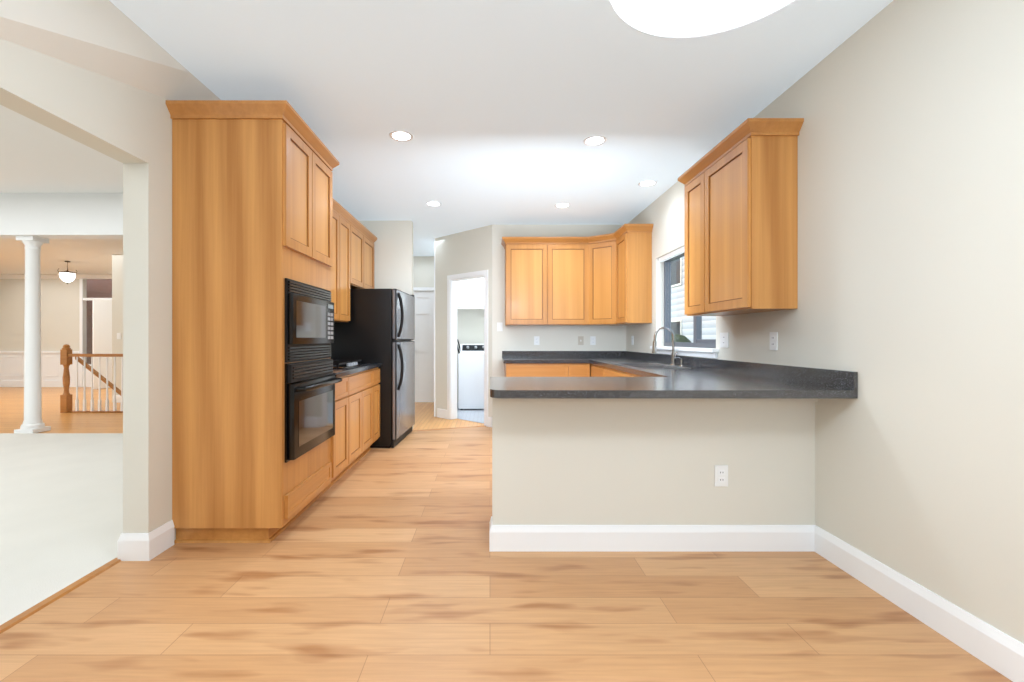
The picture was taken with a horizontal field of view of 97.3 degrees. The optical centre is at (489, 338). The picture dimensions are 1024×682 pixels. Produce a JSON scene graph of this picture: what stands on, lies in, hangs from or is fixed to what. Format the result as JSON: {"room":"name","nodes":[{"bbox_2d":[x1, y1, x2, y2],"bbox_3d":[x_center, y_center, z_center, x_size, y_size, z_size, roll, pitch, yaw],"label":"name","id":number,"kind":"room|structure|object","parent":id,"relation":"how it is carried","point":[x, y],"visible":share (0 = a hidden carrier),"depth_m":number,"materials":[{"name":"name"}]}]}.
{"room":"kitchen","nodes":[
{"label":"kitchen","id":0,"kind":"room"},
{"bbox_2d":[0,279,86,362],"bbox_3d":[-9.500,-0.240,10.950,7.000,2.820,0.100,0,0,0],"label":"wall","id":1,"kind":"structure","parent":0,"point":[59,313],"depth_m":10.90,"materials":[{"name":"paint"}]},
{"bbox_2d":[0,353,78,379],"bbox_3d":[-9.500,0.680,10.897,7.000,0.660,0.006,0,0,0],"label":"trim","id":2,"kind":"structure","parent":1,"relation":"attached to","point":[10,366],"depth_m":10.89,"materials":[{"name":"white"}]},
{"bbox_2d":[0,274,111,386],"bbox_3d":[-9.500,-0.190,10.855,7.000,2.720,0.090,0,0,0],"label":"trim","id":3,"kind":"structure","parent":1,"relation":"attached to","point":[20,383],"depth_m":10.88,"materials":[{"name":"white wood"}]},
{"bbox_2d":[79,279,111,386],"bbox_3d":[-9.410,-0.175,10.922,1.040,2.690,0.075,0,0,0],"label":"door frame","id":4,"kind":"structure","parent":1,"relation":"attached to","point":[81,372],"depth_m":10.89,"materials":[{"name":"white wood"}]},
{"bbox_2d":[92,299,111,388],"bbox_3d":[-9.052,0.125,10.610,0.045,2.070,0.563,0,0,12],"label":"door","id":5,"kind":"structure","parent":1,"relation":"in","point":[101,326],"depth_m":10.51,"materials":[{"name":"white wood"}]},
{"bbox_2d":[0,433,122,624],"bbox_3d":[-5.793,1.177,1.470,7.615,0.026,8.140,0,0,0],"label":"floor","id":6,"kind":"structure","parent":0,"point":[61,511],"depth_m":3.05,"materials":[{"name":"white carpet"}]},
{"bbox_2d":[0,105,122,192],"bbox_3d":[-5.772,-1.830,1.500,7.655,0.100,8.200,0,0,0],"label":"ceiling","id":7,"kind":"structure","parent":0,"point":[36,157],"depth_m":4.57,"materials":[{"name":"white paint"}]},
{"bbox_2d":[0,193,122,238],"bbox_3d":[-5.772,-1.525,5.620,7.655,0.510,0.240,0,0,0],"label":"beam","id":8,"kind":"structure","parent":7,"relation":"attached to","point":[71,215],"depth_m":5.50,"materials":[{"name":"white paint"}]},
{"bbox_2d":[0,239,122,273],"bbox_3d":[-7.473,-1.600,8.400,11.055,0.100,5.600,0,0,0],"label":"ceiling","id":9,"kind":"structure","parent":0,"point":[88,256],"depth_m":8.38,"materials":[{"name":"white paint"}]},
{"bbox_2d":[57,261,76,283],"bbox_3d":[-8.450,-1.320,9.000,0.252,0.461,0.252,0,0,0],"label":"pendant lantern","id":10,"kind":"object","parent":9,"relation":"hanging from","point":[67,276],"visible":1,"depth_m":8.93,"materials":[{"name":"white glass"}]},
{"bbox_2d":[0,38,175,540],"bbox_3d":[-1.877,-0.305,1.635,0.135,2.950,8.470,0,0,0],"label":"wall","id":11,"kind":"structure","parent":0,"point":[129,127],"depth_m":2.38,"materials":[{"name":"paint"}]},
{"bbox_2d":[117,520,173,560],"bbox_3d":[-1.941,1.100,3.935,0.041,0.140,3.131,0,0,0],"label":"baseboard","id":12,"kind":"structure","parent":11,"relation":"attached to","point":[130,546],"depth_m":2.37,"materials":[{"name":"white wood"}]},
{"bbox_2d":[330,199,341,321],"bbox_3d":[-1.639,-0.733,4.217,0.338,1.115,0.467,0,0,0],"label":"upper cabinet","id":13,"kind":"object","parent":11,"relation":"attached to","point":[335,271],"depth_m":4.33,"materials":[{"name":"brown wood"}]},
{"bbox_2d":[342,207,353,321],"bbox_3d":[-1.639,-0.733,4.566,0.338,1.115,0.467,0,0,0],"label":"upper cabinet","id":14,"kind":"object","parent":11,"relation":"attached to","point":[347,219],"depth_m":4.64,"materials":[{"name":"brown wood"}]},
{"bbox_2d":[354,219,365,288],"bbox_3d":[-1.639,-0.935,5.017,0.338,0.710,0.553,0,0,0],"label":"upper cabinet","id":15,"kind":"object","parent":11,"relation":"attached to","point":[354,239],"depth_m":5.10,"materials":[{"name":"brown wood"}]},
{"bbox_2d":[366,231,376,288],"bbox_3d":[-1.639,-0.935,5.454,0.338,0.710,0.554,0,0,0],"label":"upper cabinet","id":16,"kind":"object","parent":11,"relation":"attached to","point":[371,238],"depth_m":5.52,"materials":[{"name":"brown wood"}]},
{"bbox_2d":[0,0,220,99],"bbox_3d":[-1.755,-1.220,1.570,0.110,0.580,8.340,0,0,0],"label":"ceiling","id":17,"kind":"structure","parent":0,"point":[107,38],"depth_m":2.01,"materials":[{"name":"paint"}]},
{"bbox_2d":[112,254,483,402],"bbox_3d":[-2.490,-0.240,8.310,8.880,2.820,0.120,0,0,0],"label":"wall","id":18,"kind":"structure","parent":0,"point":[470,323],"depth_m":8.25,"materials":[{"name":"paint"}]},
{"bbox_2d":[113,395,120,402],"bbox_3d":[-4.215,1.100,8.242,5.370,0.140,0.016,0,0,0],"label":"baseboard","id":19,"kind":"structure","parent":18,"relation":"attached to","point":[118,397],"depth_m":8.23,"materials":[{"name":"white wood"}]},
{"bbox_2d":[413,291,433,401],"bbox_3d":[-1.070,0.143,8.300,0.794,2.037,0.049,0,0,0],"label":"hall door","id":20,"kind":"structure","parent":18,"relation":"in","point":[424,346],"depth_m":8.28,"materials":[{"name":"white wood"}]},
{"bbox_2d":[413,287,433,290],"bbox_3d":[-1.070,0.115,8.244,0.920,2.110,0.012,0,0,0],"label":"door frame","id":21,"kind":"structure","parent":18,"relation":"attached to","point":[423,288],"depth_m":8.24,"materials":[{"name":"white wood"}]},
{"bbox_2d":[457,306,483,308],"bbox_3d":[0.130,-0.555,8.070,1.740,0.050,0.340,0,0,0],"label":"shelf","id":22,"kind":"object","parent":18,"relation":"attached to","point":[470,307],"depth_m":7.90,"materials":[{"name":"white wood"}]},
{"bbox_2d":[359,221,412,428],"bbox_3d":[-1.405,-0.170,5.810,0.810,2.680,0.120,0,0,0],"label":"wall","id":23,"kind":"structure","parent":0,"point":[393,255],"depth_m":5.75,"materials":[{"name":"paint"}]},
{"bbox_2d":[434,238,434,416],"bbox_3d":[-0.790,-0.170,7.505,0.100,2.680,1.490,0,0,0],"label":"wall","id":24,"kind":"structure","parent":0,"point":[434,327],"depth_m":6.75,"materials":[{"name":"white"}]},
{"bbox_2d":[435,225,491,416],"bbox_3d":[-0.355,-0.170,6.399,1.178,2.680,0.120,0,0,44],"label":"wall","id":25,"kind":"structure","parent":0,"point":[467,251],"depth_m":6.51,"materials":[{"name":"paint"}]},
{"bbox_2d":[437,408,491,426],"bbox_3d":[-0.380,1.105,6.330,1.118,0.130,0.014,0,0,44],"label":"baseboard","id":26,"kind":"structure","parent":25,"relation":"attached to","point":[441,413],"depth_m":6.59,"materials":[{"name":"white wood"}]},
{"bbox_2d":[447,270,487,425],"bbox_3d":[-0.279,0.125,6.326,0.817,2.090,0.144,0,0,44],"label":"door frame","id":27,"kind":"structure","parent":25,"relation":"attached to","point":[452,280],"depth_m":6.52,"materials":[{"name":"white wood"}]},
{"bbox_2d":[457,403,483,422],"bbox_3d":[0.150,1.169,7.235,1.700,0.001,2.030,0,0,0],"label":"floor","id":28,"kind":"structure","parent":0,"point":[475,415],"depth_m":6.94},
{"bbox_2d":[458,344,483,409],"bbox_3d":[-0.175,0.632,7.690,0.690,1.075,0.660,0,0,0],"label":"washer","id":29,"kind":"object","parent":28,"relation":"on","point":[470,376],"visible":0.6,"depth_m":7.36,"materials":[{"name":"white metal"}]},
{"bbox_2d":[109,0,892,255],"bbox_3d":[0.003,-1.560,2.885,3.895,0.100,10.970,0,0,0],"label":"ceiling","id":30,"kind":"structure","parent":0,"point":[500,111],"depth_m":2.69,"materials":[{"name":"paint"}]},
{"bbox_2d":[389,130,413,141],"bbox_3d":[-0.660,-1.506,3.350,0.180,0.005,0.180,0,0,0],"label":"recessed light","id":31,"kind":"object","parent":30,"relation":"in","point":[401,136],"visible":1,"depth_m":3.35,"materials":[{"name":"white"}]},
{"bbox_2d":[426,201,441,205],"bbox_3d":[-0.630,-1.506,5.030,0.180,0.005,0.180,0,0,0],"label":"recessed light","id":32,"kind":"object","parent":30,"relation":"in","point":[432,203],"visible":0.98,"depth_m":5.02,"materials":[{"name":"white"}]},
{"bbox_2d":[555,203,569,207],"bbox_3d":[0.820,-1.506,5.090,0.180,0.005,0.180,0,0,0],"label":"recessed light","id":33,"kind":"object","parent":30,"relation":"in","point":[561,205],"visible":0.96,"depth_m":5.09,"materials":[{"name":"white"}]},
{"bbox_2d":[583,135,606,145],"bbox_3d":[0.800,-1.506,3.430,0.180,0.005,0.180,0,0,0],"label":"recessed light","id":34,"kind":"object","parent":30,"relation":"in","point":[597,140],"visible":1,"depth_m":3.42,"materials":[{"name":"white"}]},
{"bbox_2d":[638,180,656,186],"bbox_3d":[1.530,-1.506,4.370,0.180,0.005,0.180,0,0,0],"label":"recessed light","id":35,"kind":"object","parent":30,"relation":"in","point":[647,183],"visible":1,"depth_m":4.37,"materials":[{"name":"white"}]},
{"bbox_2d":[610,0,793,37],"bbox_3d":[0.520,-1.169,0.985,0.510,0.679,0.510,0,0,0],"label":"ceiling light","id":36,"kind":"object","parent":30,"relation":"hanging from","point":[679,18],"visible":1,"depth_m":1.17,"materials":[{"name":"white"}]},
{"bbox_2d":[0,387,1012,681],"bbox_3d":[-5.590,1.168,4.300,14.820,0.014,13.800,0,0,0],"label":"floor","id":37,"kind":"structure","parent":0,"point":[378,564],"depth_m":1.94,"materials":[{"name":"brown wood"}]},
{"bbox_2d":[14,236,50,432],"bbox_3d":[-5.740,-0.050,5.650,0.230,2.440,0.230,0,0,0],"label":"column","id":38,"kind":"structure","parent":37,"relation":"on","point":[33,422],"depth_m":5.60,"materials":[{"name":"white"}]},
{"bbox_2d":[60,344,122,412],"bbox_3d":[-5.499,0.708,7.204,2.598,1.245,0.203,0,0,0],"label":"stair railing","id":39,"kind":"object","parent":37,"relation":"on","point":[66,355],"visible":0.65,"depth_m":7.15,"materials":[{"name":"brown wood"}]},
{"bbox_2d":[165,100,338,542],"bbox_3d":[-1.472,-0.080,2.951,0.675,2.500,0.883,0,0,0],"label":"tall cabinet","id":40,"kind":"object","parent":37,"relation":"on","point":[252,205],"visible":1,"depth_m":2.56,"materials":[{"name":"brown wood"}]},
{"bbox_2d":[285,278,333,362],"bbox_3d":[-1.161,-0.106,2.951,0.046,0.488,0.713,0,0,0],"label":"built-in microwave","id":41,"kind":"object","parent":40,"relation":"in","point":[309,322],"visible":1,"depth_m":2.83,"materials":[{"name":"black metal"}]},
{"bbox_2d":[285,358,341,462],"bbox_3d":[-1.120,0.429,2.951,0.128,0.572,0.713,0,0,0],"label":"wall oven","id":42,"kind":"object","parent":40,"relation":"in","point":[309,405],"visible":1,"depth_m":2.80,"materials":[{"name":"black metal"}]},
{"bbox_2d":[320,374,351,495],"bbox_3d":[-1.487,0.732,3.560,0.643,0.876,0.430,0,0,0],"label":"base cabinet","id":43,"kind":"object","parent":37,"relation":"on","point":[341,442],"depth_m":3.58,"materials":[{"name":"brown wood"}]},
{"bbox_2d":[352,368,375,466],"bbox_3d":[-1.487,0.732,4.101,0.643,0.876,0.895,0,0,0],"label":"base cabinet","id":44,"kind":"object","parent":37,"relation":"on","point":[355,437],"depth_m":4.17,"materials":[{"name":"brown wood"}]},
{"bbox_2d":[330,363,381,377],"bbox_3d":[-1.475,0.227,4.061,0.666,0.130,1.433,0,0,0],"label":"countertop","id":45,"kind":"structure","parent":44,"relation":"on","point":[337,373],"depth_m":3.81,"materials":[{"name":"stone"}]},
{"bbox_2d":[333,360,366,368],"bbox_3d":[-1.480,0.229,4.100,0.520,0.044,0.730,0,0,0],"label":"gas cooktop","id":46,"kind":"object","parent":45,"relation":"in","point":[340,364],"visible":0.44,"depth_m":4.04,"materials":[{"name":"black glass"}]},
{"bbox_2d":[330,289,414,447],"bbox_3d":[-1.364,0.310,5.263,0.868,1.720,0.950,0,0,0],"label":"refrigerator","id":47,"kind":"object","parent":37,"relation":"on","point":[379,327],"visible":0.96,"depth_m":4.81,"materials":[{"name":"black"}]},
{"bbox_2d":[376,367,379,439],"bbox_3d":[-1.487,0.732,4.602,0.643,0.876,0.351,0,0,0],"label":"base cabinet","id":48,"kind":"object","parent":37,"relation":"on","point":[377,369],"depth_m":4.70,"materials":[{"name":"brown wood"}]},
{"bbox_2d":[504,363,589,376],"bbox_3d":[0.690,0.732,5.644,1.000,0.876,0.608,0,0,0],"label":"base cabinet","id":49,"kind":"object","parent":37,"relation":"on","point":[546,369],"visible":0.19,"depth_m":5.35,"materials":[{"name":"brown wood"}]},
{"bbox_2d":[590,363,633,376],"bbox_3d":[1.496,0.732,5.006,0.603,0.876,0.655,0,0,0],"label":"base cabinet","id":50,"kind":"object","parent":37,"relation":"on","point":[598,371],"depth_m":4.68,"materials":[{"name":"brown wood"}]},
{"bbox_2d":[502,351,585,362],"bbox_3d":[0.665,0.227,5.640,1.010,0.130,0.617,0,0,0],"label":"countertop","id":51,"kind":"structure","parent":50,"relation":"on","point":[507,356],"depth_m":5.93,"materials":[{"name":"stone"}]},
{"bbox_2d":[490,375,733,397],"bbox_3d":[0.585,0.272,2.590,1.170,0.040,0.780,0,0,0],"label":"countertop","id":52,"kind":"structure","parent":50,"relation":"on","point":[648,386],"depth_m":2.28,"materials":[{"name":"stone"}]},
{"bbox_2d":[586,351,857,397],"bbox_3d":[1.484,0.227,4.074,0.628,0.130,3.748,0,0,0],"label":"countertop","id":53,"kind":"structure","parent":50,"relation":"on","point":[708,378],"depth_m":2.77,"materials":[{"name":"stone"}]},
{"bbox_2d":[611,363,690,368],"bbox_3d":[1.455,0.334,4.170,0.450,0.177,0.820,0,0,0],"label":"double sink","id":54,"kind":"object","parent":53,"relation":"in","point":[648,366],"visible":0.35,"depth_m":4.15,"materials":[{"name":"silver metal"}]},
{"bbox_2d":[652,327,677,364],"bbox_3d":[1.615,0.066,4.133,0.230,0.356,0.134,0,0,0],"label":"gooseneck faucet","id":55,"kind":"object","parent":53,"relation":"on","point":[673,355],"visible":0.98,"depth_m":4.16,"materials":[{"name":"silver metal"}]},
{"bbox_2d":[674,357,683,365],"bbox_3d":[1.681,0.203,4.000,0.093,0.082,0.044,0,0,0],"label":"soap dispenser","id":56,"kind":"object","parent":53,"relation":"on","point":[681,361],"visible":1,"depth_m":3.99,"materials":[{"name":"silver metal"}]},
{"bbox_2d":[492,225,625,376],"bbox_3d":[0.915,-0.170,6.010,1.770,2.680,0.120,0,0,0],"label":"wall","id":57,"kind":"structure","parent":0,"point":[552,338],"depth_m":5.95,"materials":[{"name":"paint"}]},
{"bbox_2d":[497,323,502,330],"bbox_3d":[0.130,-0.157,5.943,0.072,0.115,0.012,0,0,0],"label":"light switch","id":58,"kind":"object","parent":57,"relation":"attached to","point":[499,326],"visible":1,"depth_m":5.94,"materials":[{"name":"white plastic"}]},
{"bbox_2d":[505,237,552,325],"bbox_3d":[0.488,-0.720,5.763,0.576,1.090,0.371,0,0,0],"label":"upper cabinet","id":59,"kind":"object","parent":57,"relation":"attached to","point":[528,260],"depth_m":5.62,"materials":[{"name":"brown wood"}]},
{"bbox_2d":[534,336,539,344],"bbox_3d":[0.618,0.025,5.945,0.072,0.115,0.008,0,0,0],"label":"electrical outlet","id":60,"kind":"object","parent":57,"relation":"attached to","point":[536,340],"visible":1,"depth_m":5.94,"materials":[{"name":"white plastic"}]},
{"bbox_2d":[553,237,592,325],"bbox_3d":[0.968,-0.720,5.763,0.617,1.090,0.371,0,0,0],"label":"upper cabinet","id":61,"kind":"object","parent":57,"relation":"attached to","point":[568,252],"depth_m":5.62,"materials":[{"name":"brown wood"}]},
{"bbox_2d":[578,336,583,344],"bbox_3d":[1.200,0.025,5.943,0.072,0.115,0.012,0,0,0],"label":"light switch","id":62,"kind":"object","parent":57,"relation":"attached to","point":[580,340],"visible":1,"depth_m":5.94,"materials":[{"name":"beige plastic"}]},
{"bbox_2d":[590,336,595,344],"bbox_3d":[1.360,0.025,5.945,0.072,0.115,0.008,0,0,0],"label":"electrical outlet","id":63,"kind":"object","parent":57,"relation":"attached to","point":[592,340],"visible":1,"depth_m":5.94,"materials":[{"name":"white plastic"}]},
{"bbox_2d":[492,402,814,524],"bbox_3d":[0.906,0.732,2.550,1.787,0.877,0.120,0,0,0],"label":"wall","id":64,"kind":"structure","parent":0,"point":[604,463],"depth_m":2.49,"materials":[{"name":"paint"}]},
{"bbox_2d":[489,519,812,551],"bbox_3d":[0.883,1.100,2.482,1.773,0.140,0.016,0,0,0],"label":"baseboard","id":65,"kind":"structure","parent":64,"relation":"attached to","point":[502,538],"depth_m":2.47,"materials":[{"name":"white wood"}]},
{"bbox_2d":[492,398,817,401],"bbox_3d":[0.906,0.321,2.481,1.787,0.055,0.018,0,0,0],"label":"trim","id":66,"kind":"structure","parent":64,"relation":"attached to","point":[654,399],"depth_m":2.47,"materials":[{"name":"paint"}]},
{"bbox_2d":[715,465,727,486],"bbox_3d":[1.278,0.758,2.485,0.072,0.115,0.008,0,0,0],"label":"outlet","id":67,"kind":"object","parent":64,"relation":"attached to","point":[721,475],"visible":1,"depth_m":2.48,"materials":[{"name":"white plastic"}]},
{"bbox_2d":[626,0,1023,643],"bbox_3d":[1.875,-0.170,2.885,0.150,2.680,10.970,0,0,0],"label":"wall","id":68,"kind":"structure","parent":0,"point":[910,224],"depth_m":1.90,"materials":[{"name":"paint"}]},
{"bbox_2d":[585,224,652,325],"bbox_3d":[1.487,-0.720,5.474,0.622,1.090,0.948,0,0,0],"label":"upper cabinet","id":69,"kind":"object","parent":68,"relation":"attached to","point":[602,280],"depth_m":5.24,"materials":[{"name":"brown wood"}]},
{"bbox_2d":[650,252,718,357],"bbox_3d":[1.843,-0.357,4.225,0.195,1.025,1.380,0,0,0],"label":"kitchen window","id":70,"kind":"structure","parent":68,"relation":"in","point":[702,346],"depth_m":4.40,"materials":[{"name":"white"}]},
{"bbox_2d":[659,246,684,261],"bbox_3d":[1.840,-0.847,4.225,0.040,0.043,1.260,0,0,0],"label":"blind headrail","id":71,"kind":"object","parent":70,"relation":"attached to","point":[679,251],"visible":0.43,"depth_m":4.49,"materials":[{"name":"white plastic"}]},
{"bbox_2d":[720,332,728,347],"bbox_3d":[1.795,0.010,3.450,0.008,0.115,0.115,0,0,0],"label":"electrical outlet","id":72,"kind":"object","parent":68,"relation":"attached to","point":[724,340],"visible":1,"depth_m":3.44,"materials":[{"name":"white plastic"}]},
{"bbox_2d":[678,118,803,315],"bbox_3d":[1.640,-0.721,3.065,0.320,1.089,0.970,0,0,0],"label":"upper cabinet","id":73,"kind":"object","parent":68,"relation":"attached to","point":[740,182],"visible":1,"depth_m":2.67,"materials":[{"name":"brown wood"}]},
{"bbox_2d":[770,332,777,349],"bbox_3d":[1.795,0.015,2.850,0.008,0.115,0.072,0,0,0],"label":"electrical outlet","id":74,"kind":"object","parent":68,"relation":"attached to","point":[773,340],"visible":1,"depth_m":2.84,"materials":[{"name":"white plastic"}]},
{"bbox_2d":[813,525,1023,681],"bbox_3d":[1.792,1.100,-0.055,0.016,0.140,5.090,0,0,0],"label":"baseboard","id":75,"kind":"structure","parent":68,"relation":"attached to","point":[993,647],"depth_m":1.82,"materials":[{"name":"white wood"}]},
{"label":"outside","id":76,"kind":"structure","parent":0,"visible":0},
{"label":"grass","id":77,"kind":"structure","parent":76,"visible":0},
{"bbox_2d":[671,333,690,341],"bbox_3d":[5.793,0.697,14.207,1.322,1.846,5.047,0,0,24],"label":"tree","id":78,"kind":"object","parent":77,"relation":"on","point":[684,338],"depth_m":12.06,"materials":[{"name":"green plant"}]},
{"bbox_2d":[671,256,715,341],"bbox_3d":[12.500,-2.230,21.500,9.800,7.700,21.800,0,0,0],"label":"house siding","id":79,"kind":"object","parent":77,"relation":"on","point":[680,308],"depth_m":18.72,"materials":[{"name":"grey"}]}
]}

